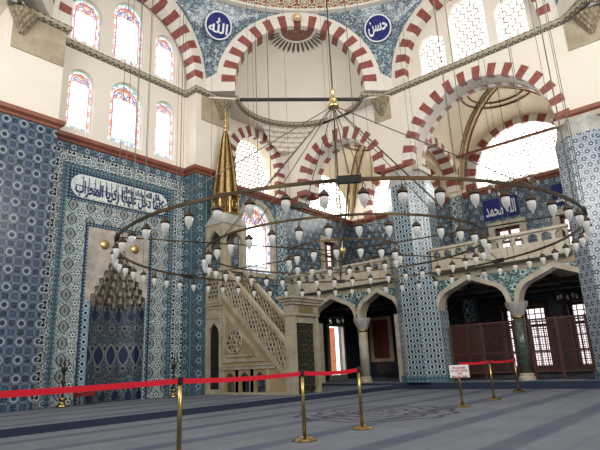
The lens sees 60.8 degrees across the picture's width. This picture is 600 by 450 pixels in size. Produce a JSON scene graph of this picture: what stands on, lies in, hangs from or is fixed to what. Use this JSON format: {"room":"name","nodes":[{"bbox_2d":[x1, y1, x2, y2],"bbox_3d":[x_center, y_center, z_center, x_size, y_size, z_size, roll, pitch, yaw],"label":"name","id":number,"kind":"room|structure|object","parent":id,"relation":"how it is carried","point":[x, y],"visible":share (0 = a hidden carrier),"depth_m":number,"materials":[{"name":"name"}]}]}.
{"room":"mosque","nodes":[
{"label":"mosque","id":0,"kind":"room"},
{"bbox_2d":[0,0,7,14],"bbox_3d":[-7.649,-6.808,11.251,5.600,0.060,3.923,-15,-20,38],"label":"ceiling","id":1,"kind":"structure","parent":0,"point":[3,3],"depth_m":14.00,"materials":[{"name":"paint"}]},
{"bbox_2d":[0,0,62,412],"bbox_3d":[-7.515,-0.739,13.469,0.610,11.000,1.630,-15,-20,38],"label":"wall","id":2,"kind":"structure","parent":0,"point":[28,81],"depth_m":13.29,"materials":[{"name":"blue tile"}]},
{"bbox_2d":[9,4,66,66],"bbox_3d":[-7.421,-5.328,14.479,0.620,1.170,1.598,-15,-20,38],"label":"stone corbel","id":3,"kind":"object","parent":2,"relation":"attached to","point":[30,35],"visible":1,"depth_m":14.44,"materials":[{"name":"beige stone"}]},
{"bbox_2d":[23,0,53,17],"bbox_3d":[-7.269,-8.649,12.017,0.530,3.500,7.142,-1,-15,-5],"label":"trim","id":4,"kind":"structure","parent":2,"relation":"attached to","point":[46,7],"depth_m":14.51,"materials":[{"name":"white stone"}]},
{"bbox_2d":[174,0,212,76],"bbox_3d":[-4.280,-7.320,18.471,0.742,3.050,2.850,-15,-20,38],"label":"wall","id":5,"kind":"structure","parent":0,"point":[196,12],"depth_m":19.45,"materials":[{"name":"tile"}]},
{"bbox_2d":[53,0,205,89],"bbox_3d":[-5.656,-7.161,17.717,0.530,3.500,5.700,-15,-20,38],"label":"trim","id":6,"kind":"structure","parent":5,"relation":"attached to","point":[169,12],"depth_m":18.99,"materials":[{"name":"white paint"}]},
{"bbox_2d":[181,92,229,395],"bbox_3d":[-3.298,0.383,18.245,0.610,11.000,1.630,-15,-20,38],"label":"wall","id":7,"kind":"structure","parent":0,"point":[198,131],"depth_m":17.59,"materials":[{"name":"tile"}]},
{"bbox_2d":[201,95,230,129],"bbox_3d":[-3.152,-4.264,19.337,0.620,1.020,1.350,-15,-20,38],"label":"stone corbel","id":8,"kind":"object","parent":7,"relation":"attached to","point":[219,106],"visible":0.94,"depth_m":19.34,"materials":[{"name":"beige stone"}]},
{"bbox_2d":[56,0,360,403],"bbox_3d":[-2.416,-0.792,20.540,0.450,14.400,15.900,-15,-20,38],"label":"wall","id":9,"kind":"structure","parent":0,"point":[103,76],"depth_m":17.81,"materials":[{"name":"paint"}]},
{"bbox_2d":[65,70,92,133],"bbox_3d":[-6.910,-3.859,15.949,0.090,2.130,0.900,-15,-20,38],"label":"window","id":10,"kind":"structure","parent":9,"relation":"in","point":[80,86],"depth_m":15.99,"materials":[{"name":"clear glass"}]},
{"bbox_2d":[71,0,100,49],"bbox_3d":[-7.015,-6.579,16.708,0.090,1.740,1.060,-15,-20,38],"label":"window","id":11,"kind":"structure","parent":9,"relation":"in","point":[86,19],"depth_m":16.75,"materials":[{"name":"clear glass"}]},
{"bbox_2d":[108,83,141,149],"bbox_3d":[-5.890,-3.679,17.133,0.090,2.320,1.300,-15,-20,38],"label":"window","id":12,"kind":"structure","parent":9,"relation":"in","point":[117,100],"depth_m":17.15,"materials":[{"name":"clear glass"}]},
{"bbox_2d":[112,3,143,68],"bbox_3d":[-6.051,-6.651,17.906,0.090,2.430,1.260,-15,-20,38],"label":"window","id":13,"kind":"structure","parent":9,"relation":"in","point":[119,46],"depth_m":17.94,"materials":[{"name":"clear glass"}]},
{"bbox_2d":[154,102,172,159],"bbox_3d":[-4.904,-3.373,18.236,0.090,2.230,0.900,-15,-20,38],"label":"window","id":14,"kind":"structure","parent":9,"relation":"in","point":[163,136],"depth_m":18.29,"materials":[{"name":"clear glass"}]},
{"bbox_2d":[154,36,174,83],"bbox_3d":[-5.062,-6.135,18.944,0.090,1.900,0.980,-15,-20,38],"label":"window","id":15,"kind":"structure","parent":9,"relation":"in","point":[164,50],"depth_m":19.00,"materials":[{"name":"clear glass"}]},
{"bbox_2d":[238,199,276,279],"bbox_3d":[-1.781,0.530,20.657,0.230,3.220,2.080,-15,-20,38],"label":"window","id":16,"kind":"structure","parent":9,"relation":"in","point":[260,235],"depth_m":20.90,"materials":[{"name":"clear glass"}]},
{"bbox_2d":[230,126,284,197],"bbox_3d":[-2.058,-2.626,21.752,0.730,3.017,3.360,-15,-20,38],"label":"window","id":17,"kind":"structure","parent":9,"relation":"in","point":[245,168],"depth_m":22.17,"materials":[{"name":"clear glass"}]},
{"bbox_2d":[275,204,287,311],"bbox_3d":[-0.687,2.755,21.112,0.019,7.440,0.630,-15,-20,38],"label":"trim","id":18,"kind":"structure","parent":9,"relation":"attached to","point":[281,235],"depth_m":21.56,"materials":[{"name":"blue tile"}]},
{"bbox_2d":[0,100,599,226],"bbox_3d":[0.748,-3.626,12.722,15.200,0.280,23.500,-15,-20,38],"label":"trim","id":19,"kind":"structure","parent":9,"relation":"attached to","point":[7,108],"depth_m":17.33,"materials":[{"name":"red paint"}]},
{"bbox_2d":[16,0,599,127],"bbox_3d":[0.532,-7.002,12.216,16.870,0.220,15.945,-15,-20,38],"label":"crown molding","id":20,"kind":"structure","parent":9,"relation":"attached to","point":[580,4],"depth_m":17.58,"materials":[{"name":"paint"}]},
{"bbox_2d":[310,175,347,218],"bbox_3d":[1.272,-1.499,25.380,0.090,2.426,3.788,-15,-20,38],"label":"window","id":21,"kind":"structure","parent":9,"relation":"in","point":[331,208],"depth_m":25.67,"materials":[{"name":"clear glass"}]},
{"bbox_2d":[327,324,347,380],"bbox_3d":[1.565,5.739,23.143,0.360,2.450,1.300,-15,-20,38],"label":"door","id":22,"kind":"structure","parent":9,"relation":"in","point":[332,329],"depth_m":23.27,"materials":[{"name":"clear glass"}]},
{"bbox_2d":[206,0,292,77],"bbox_3d":[-1.821,-7.117,19.605,3.569,3.050,0.719,-1,-15,-6],"label":"wall","id":23,"kind":"structure","parent":0,"point":[240,20],"depth_m":19.85,"materials":[{"name":"tile"}]},
{"bbox_2d":[205,11,231,39],"bbox_3d":[-3.124,-7.609,19.545,1.061,0.991,0.532,6,-18,-30],"label":"roundel","id":24,"kind":"object","parent":23,"relation":"attached to","point":[218,25],"visible":1,"depth_m":19.51,"materials":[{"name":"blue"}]},
{"bbox_2d":[216,0,393,13],"bbox_3d":[0.579,-10.622,13.026,15.640,0.180,15.640,-15,-20,38],"label":"trim","id":25,"kind":"structure","parent":23,"relation":"attached to","point":[231,2],"depth_m":20.26,"materials":[{"name":"white paint"}]},
{"bbox_2d":[236,36,361,121],"bbox_3d":[-0.138,-6.074,21.240,5.000,2.960,2.500,-1,-15,-4],"label":"ceiling","id":26,"kind":"structure","parent":0,"point":[305,77],"depth_m":21.63,"materials":[{"name":"paint"}]},
{"bbox_2d":[268,30,325,52],"bbox_3d":[-0.150,-7.501,20.946,2.357,0.302,1.178,-1,-15,-4],"label":"rosette","id":27,"kind":"object","parent":26,"relation":"attached to","point":[292,36],"visible":0.99,"depth_m":20.79,"materials":[{"name":"brown paint"}]},
{"bbox_2d":[208,95,390,155],"bbox_3d":[-0.154,-4.456,19.622,5.700,0.810,5.023,-15,-20,38],"label":"ceiling","id":28,"kind":"structure","parent":0,"point":[284,145],"depth_m":21.93,"materials":[{"name":"paint"}]},
{"bbox_2d":[240,98,359,101],"bbox_3d":[0.010,-4.758,19.397,4.561,0.140,0.140,-1,-15,-4],"label":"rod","id":29,"kind":"structure","parent":28,"relation":"attached to","point":[241,99],"depth_m":19.32,"materials":[{"name":"black metal"}]},
{"bbox_2d":[0,389,599,449],"bbox_3d":[2.877,3.264,8.884,24.000,0.001,30.000,-15,-20,38],"label":"floor","id":30,"kind":"structure","parent":0,"point":[400,419],"depth_m":7.76,"materials":[{"name":"grey carpet"}]},
{"bbox_2d":[176,377,182,449],"bbox_3d":[-1.209,1.969,5.130,0.310,0.860,0.310,-15,-20,38],"label":"barrier post","id":31,"kind":"object","parent":30,"relation":"on","point":[180,379],"visible":1,"depth_m":5.13,"materials":[{"name":"gold metal"}]},
{"bbox_2d":[0,379,177,397],"bbox_3d":[-2.490,1.247,3.740,0.004,0.077,3.909,-14,-19,37],"label":"belt","id":32,"kind":"object","parent":31,"relation":"attached to","point":[73,389],"visible":1,"depth_m":4.44,"materials":[{"name":"red fabric"}]},
{"bbox_2d":[183,372,300,383],"bbox_3d":[-0.599,1.773,5.937,0.004,0.072,1.856,-15,-20,38],"label":"belt","id":33,"kind":"object","parent":31,"relation":"attached to","point":[283,375],"visible":1,"depth_m":5.81,"materials":[{"name":"red fabric"}]},
{"bbox_2d":[0,385,394,437],"bbox_3d":[-6.024,4.128,10.893,5.675,0.134,21.660,-15,-20,38],"label":"platform","id":34,"kind":"object","parent":30,"relation":"on","point":[48,419],"visible":0.88,"depth_m":11.46,"materials":[{"name":"grey carpet"}]},
{"bbox_2d":[55,360,69,407],"bbox_3d":[-6.084,4.073,13.153,0.295,1.169,0.300,-15,-20,38],"label":"candlestick","id":35,"kind":"object","parent":34,"relation":"on","point":[62,398],"visible":0.82,"depth_m":13.11,"materials":[{"name":"gold metal"}]},
{"bbox_2d":[73,392,94,405],"bbox_3d":[-5.756,4.622,13.615,0.340,0.325,0.440,-15,-20,38],"label":"stool","id":36,"kind":"object","parent":34,"relation":"on","point":[78,394],"visible":0.99,"depth_m":13.54,"materials":[{"name":"red fabric"}]},
{"bbox_2d":[73,392,94,396],"bbox_3d":[-5.761,4.514,13.645,0.340,0.100,0.440,-15,-20,38],"label":"cushion","id":37,"kind":"object","parent":36,"relation":"on","point":[79,394],"depth_m":13.53,"materials":[{"name":"red fabric"}]},
{"bbox_2d":[32,146,184,408],"bbox_3d":[-5.824,1.644,15.804,0.863,7.225,4.790,-15,-20,38],"label":"mihrab","id":38,"kind":"object","parent":34,"relation":"on","point":[103,328],"visible":0.85,"depth_m":15.59,"materials":[{"name":"tile"}]},
{"bbox_2d":[100,240,108,248],"bbox_3d":[-5.877,0.596,15.426,0.055,0.280,0.280,-15,-20,38],"label":"boss","id":39,"kind":"object","parent":38,"relation":"attached to","point":[104,244],"visible":1,"depth_m":15.40,"materials":[{"name":"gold metal"}]},
{"bbox_2d":[131,245,138,253],"bbox_3d":[-5.205,0.775,16.186,0.055,0.280,0.280,-15,-20,38],"label":"boss","id":40,"kind":"object","parent":38,"relation":"attached to","point":[135,249],"visible":0.98,"depth_m":16.15,"materials":[{"name":"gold metal"}]},
{"bbox_2d":[168,357,177,397],"bbox_3d":[-3.868,4.662,15.663,0.295,1.169,0.300,-15,-20,38],"label":"candlestick","id":41,"kind":"object","parent":34,"relation":"on","point":[173,394],"visible":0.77,"depth_m":15.62,"materials":[{"name":"gold metal"}]},
{"bbox_2d":[205,109,324,394],"bbox_3d":[-1.378,0.216,16.961,4.080,10.215,1.500,-15,-20,38],"label":"minbar","id":42,"kind":"object","parent":34,"relation":"on","point":[248,334],"visible":0.87,"depth_m":15.89,"materials":[{"name":"stone"}]},
{"bbox_2d":[296,323,315,391],"bbox_3d":[0.118,3.796,14.799,0.064,1.920,0.860,-15,-20,38],"label":"curtain","id":43,"kind":"object","parent":42,"relation":"hanging from","point":[306,344],"depth_m":14.89,"materials":[{"name":"black fabric"}]},
{"bbox_2d":[292,370,316,442],"bbox_3d":[0.042,2.302,6.547,0.310,0.860,0.310,-15,-20,38],"label":"barrier post","id":44,"kind":"object","parent":30,"relation":"on","point":[302,439],"visible":1,"depth_m":6.48,"materials":[{"name":"gold metal"}]},
{"bbox_2d":[304,368,356,375],"bbox_3d":[0.445,2.047,7.105,0.004,0.072,1.196,-15,-20,39],"label":"belt","id":45,"kind":"object","parent":44,"relation":"attached to","point":[307,373],"visible":1,"depth_m":7.06,"materials":[{"name":"red fabric"}]},
{"bbox_2d":[352,367,372,429],"bbox_3d":[0.879,2.517,7.465,0.310,0.860,0.310,-15,-20,38],"label":"barrier post","id":46,"kind":"object","parent":30,"relation":"on","point":[362,426],"visible":1,"depth_m":7.40,"materials":[{"name":"gold metal"}]},
{"bbox_2d":[322,373,599,388],"bbox_3d":[7.764,5.272,17.408,20.000,0.209,6.346,-15,-20,38],"label":"platform","id":47,"kind":"object","parent":30,"relation":"on","point":[574,380],"visible":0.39,"depth_m":15.66,"materials":[{"name":"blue carpet"}]},
{"bbox_2d":[353,318,372,382],"bbox_3d":[2.370,4.618,18.903,0.621,2.290,0.621,-1,-15,-5],"label":"marble column","id":48,"kind":"structure","parent":47,"relation":"on","point":[362,324],"depth_m":18.79,"materials":[{"name":"beige stone"}]},
{"bbox_2d":[384,370,398,377],"bbox_3d":[4.165,6.551,22.465,0.750,0.290,0.530,-15,-20,38],"label":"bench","id":49,"kind":"object","parent":47,"relation":"on","point":[388,374],"visible":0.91,"depth_m":22.28,"materials":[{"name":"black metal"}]},
{"bbox_2d":[385,164,454,382],"bbox_3d":[4.176,1.628,18.119,1.720,7.490,1.720,-15,-20,38],"label":"pier","id":50,"kind":"object","parent":47,"relation":"on","point":[425,342],"visible":0.74,"depth_m":17.30,"materials":[{"name":"tile"}]},
{"bbox_2d":[451,322,483,377],"bbox_3d":[5.716,4.699,19.067,2.070,1.940,0.065,-15,-20,38],"label":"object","id":51,"kind":"structure","parent":47,"relation":"on","point":[464,327],"depth_m":18.68,"materials":[{"name":"red wood"}]},
{"bbox_2d":[449,320,519,380],"bbox_3d":[5.833,3.997,16.194,2.130,1.770,0.070,-15,-20,38],"label":"lattice screen","id":52,"kind":"object","parent":47,"relation":"on","point":[481,332],"visible":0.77,"depth_m":16.18,"materials":[{"name":"brown wood"}]},
{"bbox_2d":[505,301,536,380],"bbox_3d":[6.671,3.467,15.375,0.621,2.290,0.621,-1,-15,-5],"label":"marble column","id":53,"kind":"structure","parent":47,"relation":"on","point":[517,310],"depth_m":15.27,"materials":[{"name":"green stone"}]},
{"bbox_2d":[526,314,595,379],"bbox_3d":[7.536,3.542,14.796,1.630,1.770,0.070,-15,-20,38],"label":"lattice screen","id":54,"kind":"object","parent":47,"relation":"on","point":[533,351],"visible":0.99,"depth_m":14.79,"materials":[{"name":"brown wood"}]},
{"bbox_2d":[553,108,599,379],"bbox_3d":[8.659,0.429,14.442,1.720,7.490,1.720,-15,-20,38],"label":"pier","id":55,"kind":"object","parent":47,"relation":"on","point":[585,127],"visible":0.93,"depth_m":14.31,"materials":[{"name":"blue tile"}]},
{"bbox_2d":[454,361,470,407],"bbox_3d":[3.163,3.140,10.110,0.310,0.860,0.310,-15,-20,38],"label":"barrier post","id":56,"kind":"object","parent":30,"relation":"on","point":[462,405],"visible":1,"depth_m":10.03,"materials":[{"name":"gold metal"}]},
{"bbox_2d":[449,365,469,377],"bbox_3d":[3.156,2.898,10.132,0.370,0.240,0.015,-7,-16,15],"label":"sign board","id":57,"kind":"object","parent":56,"relation":"attached to","point":[456,371],"visible":1,"depth_m":10.13,"materials":[{"name":"white"}]},
{"bbox_2d":[459,360,488,364],"bbox_3d":[3.700,2.929,10.850,0.004,0.072,1.656,-15,-19,38],"label":"belt","id":58,"kind":"object","parent":56,"relation":"attached to","point":[482,362],"visible":0.91,"depth_m":10.81,"materials":[{"name":"red fabric"}]},
{"bbox_2d":[487,360,501,399],"bbox_3d":[4.269,3.443,11.392,0.310,0.860,0.310,-15,-20,38],"label":"barrier post","id":59,"kind":"object","parent":30,"relation":"on","point":[489,363],"visible":1,"depth_m":11.34,"materials":[{"name":"gold metal"}]},
{"bbox_2d":[491,359,513,362],"bbox_3d":[5.000,3.357,12.602,0.004,0.082,2.670,-12,-18,31],"label":"belt","id":60,"kind":"object","parent":59,"relation":"attached to","point":[505,361],"visible":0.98,"depth_m":12.59,"materials":[{"name":"red fabric"}]},
{"bbox_2d":[513,358,524,391],"bbox_3d":[5.763,3.986,13.616,0.310,0.860,0.310,-15,-20,38],"label":"barrier post","id":61,"kind":"object","parent":30,"relation":"on","point":[517,389],"visible":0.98,"depth_m":13.56,"materials":[{"name":"gold metal"}]},
{"bbox_2d":[237,0,371,8],"bbox_3d":[0.439,-13.849,13.908,15.600,6.597,15.600,-15,-20,38],"label":"ceiling","id":62,"kind":"structure","parent":0,"point":[300,4],"depth_m":20.55,"materials":[{"name":"paint"}]},
{"bbox_2d":[110,0,591,297],"bbox_3d":[0.524,-7.979,12.505,8.691,18.425,8.692,-15,-20,38],"label":"ring chandelier","id":63,"kind":"object","parent":62,"relation":"hanging from","point":[581,218],"visible":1,"depth_m":8.98,"materials":[{"name":"brown metal"}]},
{"bbox_2d":[292,207,354,281],"bbox_3d":[1.200,1.641,24.131,0.380,4.100,5.040,-15,-20,38],"label":"wall","id":64,"kind":"structure","parent":0,"point":[312,228],"depth_m":23.47,"materials":[{"name":"blue tile"}]},
{"bbox_2d":[320,235,340,276],"bbox_3d":[1.331,1.560,24.196,0.370,1.920,1.400,-15,-20,38],"label":"window","id":65,"kind":"structure","parent":64,"relation":"in","point":[323,245],"depth_m":24.31,"materials":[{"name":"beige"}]},
{"bbox_2d":[300,4,390,77],"bbox_3d":[1.711,-7.168,19.979,3.582,3.050,0.590,-2,-15,-1],"label":"wall","id":66,"kind":"structure","parent":0,"point":[380,51],"depth_m":20.33,"materials":[{"name":"tile"}]},
{"bbox_2d":[293,13,301,21],"bbox_3d":[-0.113,-8.377,20.162,0.340,0.770,0.340,-15,-20,38],"label":"ball","id":67,"kind":"object","parent":66,"relation":"hanging from","point":[297,17],"visible":1,"depth_m":20.00,"materials":[{"name":"brown"}]},
{"bbox_2d":[206,12,391,97],"bbox_3d":[-0.074,-6.734,20.163,7.142,3.500,0.530,-1,-15,-4],"label":"arch","id":68,"kind":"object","parent":66,"relation":"attached to","point":[222,83],"depth_m":20.02,"materials":[{"name":"white stone"}]},
{"bbox_2d":[364,14,390,41],"bbox_3d":[3.069,-7.744,20.149,1.060,0.991,0.532,-7,-16,17],"label":"roundel","id":69,"kind":"object","parent":66,"relation":"attached to","point":[377,28],"visible":1,"depth_m":20.11,"materials":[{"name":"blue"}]},
{"bbox_2d":[322,145,437,219],"bbox_3d":[3.298,-2.615,23.311,5.500,3.457,4.190,-15,-20,38],"label":"ceiling","id":70,"kind":"structure","parent":0,"point":[365,167],"depth_m":25.42,"materials":[{"name":"beige paint"}]},
{"bbox_2d":[348,183,356,217],"label":"trim","id":71,"kind":"structure","parent":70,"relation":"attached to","point":[352,186],"depth_m":26.12,"materials":[{"name":"brown"}]},
{"bbox_2d":[346,145,368,174],"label":"decoration","id":72,"kind":"object","parent":70,"relation":"attached to","point":[360,150],"depth_m":25.19,"materials":[{"name":"brown"}]},
{"bbox_2d":[363,155,385,237],"bbox_3d":[3.287,-1.952,23.162,1.666,4.860,1.663,-15,-20,38],"label":"chandelier","id":73,"kind":"object","parent":70,"relation":"hanging from","point":[369,234],"visible":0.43,"depth_m":22.99,"materials":[{"name":"brown metal"}]},
{"bbox_2d":[426,150,443,175],"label":"decoration","id":74,"kind":"object","parent":70,"relation":"attached to","point":[428,154],"depth_m":23.21,"materials":[{"name":"brown paint"}]},
{"bbox_2d":[382,0,422,71],"bbox_3d":[4.452,-7.511,19.157,3.009,3.050,0.609,-15,-20,38],"label":"wall","id":75,"kind":"structure","parent":0,"point":[408,7],"depth_m":20.07,"materials":[{"name":"tile"}]},
{"bbox_2d":[284,2,599,208],"bbox_3d":[5.332,-3.940,18.413,15.200,3.300,0.850,-15,-20,38],"label":"wall","id":76,"kind":"structure","parent":0,"point":[579,68],"depth_m":17.19,"materials":[{"name":"paint"}]},
{"bbox_2d":[297,126,384,200],"bbox_3d":[1.791,-2.736,21.271,4.400,2.420,0.930,-15,-20,38],"label":"trim","id":77,"kind":"structure","parent":76,"relation":"attached to","point":[307,169],"depth_m":21.72,"materials":[{"name":"paint"}]},
{"bbox_2d":[372,95,390,123],"bbox_3d":[3.141,-4.468,19.776,0.642,0.920,0.642,-1,-15,-5],"label":"stone corbel","id":78,"kind":"object","parent":76,"relation":"attached to","point":[381,104],"visible":1,"depth_m":19.68,"materials":[{"name":"beige stone"}]},
{"bbox_2d":[402,62,569,166],"bbox_3d":[6.157,-3.952,17.701,5.680,2.840,0.930,-15,-20,38],"label":"arch","id":79,"kind":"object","parent":76,"relation":"attached to","point":[432,110],"depth_m":17.98,"materials":[{"name":"white stone"}]},
{"bbox_2d":[556,0,589,17],"bbox_3d":[8.579,-9.049,13.065,0.530,3.500,7.142,-1,-15,-5],"label":"trim","id":80,"kind":"structure","parent":76,"relation":"attached to","point":[562,6],"depth_m":15.73,"materials":[{"name":"white stone"}]},
{"bbox_2d":[563,6,599,50],"bbox_3d":[8.726,-5.927,15.229,1.500,0.970,0.627,-15,-20,38],"label":"stone corbel","id":81,"kind":"object","parent":76,"relation":"attached to","point":[584,29],"visible":1,"depth_m":15.31,"materials":[{"name":"beige stone"}]},
{"bbox_2d":[304,252,579,302],"bbox_3d":[7.145,1.994,18.527,17.000,0.270,5.240,-15,-20,38],"label":"floor","id":82,"kind":"structure","parent":0,"point":[571,257],"depth_m":16.75,"materials":[{"name":"beige stone"}]},
{"bbox_2d":[329,305,343,323],"bbox_3d":[1.453,3.551,20.928,0.622,0.990,0.624,-15,-20,38],"label":"chandelier","id":83,"kind":"object","parent":82,"relation":"hanging from","point":[331,318],"visible":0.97,"depth_m":20.74,"materials":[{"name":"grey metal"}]},
{"bbox_2d":[286,257,392,294],"bbox_3d":[1.384,2.070,19.844,4.950,0.840,0.260,-15,-20,38],"label":"gallery balcony","id":84,"kind":"object","parent":82,"relation":"on","point":[309,288],"visible":0.64,"depth_m":19.58,"materials":[{"name":"white stone"}]},
{"bbox_2d":[429,223,572,273],"bbox_3d":[6.097,0.809,15.978,4.300,0.840,0.260,-15,-20,38],"label":"gallery balcony","id":85,"kind":"object","parent":82,"relation":"on","point":[501,252],"visible":0.73,"depth_m":15.61,"materials":[{"name":"white stone"}]},
{"bbox_2d":[556,275,577,299],"bbox_3d":[8.842,2.078,17.052,0.662,0.810,0.662,-15,-20,38],"label":"chandelier","id":86,"kind":"object","parent":82,"relation":"hanging from","point":[564,290],"visible":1,"depth_m":16.94,"materials":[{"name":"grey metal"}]},
{"bbox_2d":[325,261,576,309],"bbox_3d":[5.550,3.168,16.361,15.200,3.500,0.330,-15,-20,38],"label":"wall","id":87,"kind":"structure","parent":0,"point":[509,280],"depth_m":15.88,"materials":[{"name":"teal tile"}]},
{"bbox_2d":[318,261,579,382],"bbox_3d":[5.529,3.271,16.430,13.220,3.320,0.620,-15,-20,38],"label":"trim","id":88,"kind":"structure","parent":87,"relation":"attached to","point":[519,293],"depth_m":17.11,"materials":[{"name":"white stone"}]},
{"bbox_2d":[321,273,580,313],"bbox_3d":[7.353,2.284,18.444,15.700,0.350,4.390,-15,-20,38],"label":"ceiling","id":89,"kind":"structure","parent":0,"point":[382,302],"depth_m":18.44,"materials":[{"name":"black wood"}]},
{"bbox_2d":[449,195,485,375],"bbox_3d":[7.016,2.411,21.455,0.500,7.520,0.360,-15,-20,38],"label":"wall","id":90,"kind":"structure","parent":0,"point":[470,307],"depth_m":21.77,"materials":[{"name":"tile"}]},
{"bbox_2d":[427,136,462,197],"bbox_3d":[5.520,-3.560,21.578,0.500,4.180,4.200,-15,-20,38],"label":"trim","id":91,"kind":"structure","parent":90,"relation":"on","point":[444,159],"depth_m":22.20,"materials":[{"name":"paint"}]},
{"bbox_2d":[352,122,593,377],"bbox_3d":[9.022,0.032,20.812,16.200,12.000,0.500,-15,-20,38],"label":"wall","id":92,"kind":"structure","parent":0,"point":[474,215],"depth_m":21.39,"materials":[{"name":"blue tile"}]},
{"bbox_2d":[369,315,394,361],"bbox_3d":[3.818,5.317,23.854,1.240,2.050,0.160,-15,-20,38],"label":"door","id":93,"kind":"structure","parent":92,"relation":"in","point":[382,336],"depth_m":23.83,"materials":[{"name":"red wood"}]},
{"bbox_2d":[375,180,388,212],"bbox_3d":[5.065,-1.665,24.833,3.609,2.176,0.090,-15,-20,38],"label":"window","id":94,"kind":"structure","parent":92,"relation":"in","point":[381,200],"depth_m":25.59,"materials":[{"name":"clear glass"}]},
{"bbox_2d":[363,164,440,217],"bbox_3d":[4.808,-1.952,24.694,4.240,2.420,0.150,-15,-20,38],"label":"trim","id":95,"kind":"structure","parent":92,"relation":"attached to","point":[369,208],"depth_m":25.51,"materials":[{"name":"white stone"}]},
{"bbox_2d":[482,194,519,221],"bbox_3d":[8.316,-0.713,21.241,1.440,0.880,0.045,-15,-20,38],"label":"cobalt inscription","id":96,"kind":"object","parent":92,"relation":"attached to","point":[491,208],"visible":0.93,"depth_m":21.28,"materials":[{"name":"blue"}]},
{"bbox_2d":[487,217,526,249],"bbox_3d":[8.591,0.631,20.895,1.520,1.636,0.370,-15,-20,38],"label":"window","id":97,"kind":"structure","parent":92,"relation":"in","point":[522,226],"depth_m":21.03,"materials":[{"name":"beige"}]},
{"bbox_2d":[465,114,555,191],"bbox_3d":[9.153,-3.309,21.176,5.040,2.820,0.150,-15,-20,38],"label":"trim","id":98,"kind":"structure","parent":92,"relation":"attached to","point":[540,118],"depth_m":21.99,"materials":[{"name":"white paint"}]},
{"bbox_2d":[478,123,557,187],"bbox_3d":[9.370,-3.069,21.362,4.509,2.695,0.090,-15,-20,38],"label":"window","id":99,"kind":"structure","parent":92,"relation":"in","point":[541,147],"depth_m":21.43,"materials":[{"name":"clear glass"}]},
{"bbox_2d":[497,300,557,370],"bbox_3d":[8.844,4.325,19.838,1.880,2.554,0.420,-15,-20,38],"label":"window","id":100,"kind":"structure","parent":92,"relation":"in","point":[532,312],"depth_m":19.84,"materials":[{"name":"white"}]},
{"bbox_2d":[550,183,564,205],"bbox_3d":[10.398,-1.270,19.533,1.440,0.880,0.045,-15,-20,38],"label":"cobalt inscription","id":101,"kind":"object","parent":92,"relation":"attached to","point":[557,187],"visible":0.18,"depth_m":19.84,"materials":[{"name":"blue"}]},
{"bbox_2d":[552,209,573,249],"bbox_3d":[10.484,0.125,19.343,1.520,1.636,0.370,-15,-20,38],"label":"window","id":102,"kind":"structure","parent":92,"relation":"in","point":[556,221],"depth_m":19.66,"materials":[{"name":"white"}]},
{"bbox_2d":[562,297,592,369],"bbox_3d":[10.676,3.835,18.335,1.880,2.554,0.420,-15,-20,38],"label":"window","id":103,"kind":"structure","parent":92,"relation":"in","point":[576,308],"depth_m":18.84,"materials":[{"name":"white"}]},
{"bbox_2d":[409,0,538,80],"bbox_3d":[6.085,-7.355,18.754,6.100,3.400,0.450,-15,-20,38],"label":"wall","id":104,"kind":"structure","parent":0,"point":[490,7],"depth_m":18.99,"materials":[{"name":"paint"}]},
{"bbox_2d":[421,36,446,74],"bbox_3d":[5.091,-6.345,19.354,1.258,2.029,0.090,-15,-20,38],"label":"window","id":105,"kind":"structure","parent":104,"relation":"in","point":[430,56],"depth_m":19.41,"materials":[{"name":"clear glass"}]},
{"bbox_2d":[450,0,488,60],"bbox_3d":[6.141,-7.048,18.592,1.399,2.895,0.090,-15,-20,38],"label":"window","id":106,"kind":"structure","parent":104,"relation":"in","point":[464,45],"depth_m":18.61,"materials":[{"name":"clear glass"}]},
{"bbox_2d":[391,0,558,87],"bbox_3d":[5.926,-7.446,18.509,6.000,3.500,0.530,-15,-20,38],"label":"trim","id":107,"kind":"structure","parent":104,"relation":"attached to","point":[424,12],"depth_m":19.58,"materials":[{"name":"white paint"}]},
{"bbox_2d":[496,0,528,42],"bbox_3d":[7.286,-6.932,17.553,1.258,2.029,0.090,-15,-20,38],"label":"window","id":108,"kind":"structure","parent":104,"relation":"in","point":[514,10],"depth_m":17.57,"materials":[{"name":"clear glass"}]},
{"bbox_2d":[431,88,553,191],"bbox_3d":[7.784,-3.825,19.634,5.550,3.477,4.190,-15,-20,38],"label":"ceiling","id":109,"kind":"structure","parent":0,"point":[532,103],"depth_m":21.38,"materials":[{"name":"beige paint"}]},
{"bbox_2d":[457,85,540,189],"bbox_3d":[7.777,-3.997,19.681,5.829,3.218,4.473,-15,-20,38],"label":"decoration","id":110,"kind":"object","parent":109,"relation":"attached to","point":[492,89],"visible":0.39,"depth_m":21.15,"materials":[{"name":"brown"}]},
{"bbox_2d":[456,126,554,158],"bbox_3d":[8.883,-3.507,20.750,6.100,0.121,0.140,-15,-20,38],"label":"tie beam","id":111,"kind":"structure","parent":109,"relation":"attached to","point":[550,128],"depth_m":21.00,"materials":[{"name":"brown metal"}]},
{"bbox_2d":[488,87,538,195],"bbox_3d":[7.820,-3.408,19.501,1.764,4.360,1.761,-15,-20,38],"label":"chandelier","id":112,"kind":"object","parent":109,"relation":"hanging from","point":[510,171],"visible":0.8,"depth_m":19.19,"materials":[{"name":"brown metal"}]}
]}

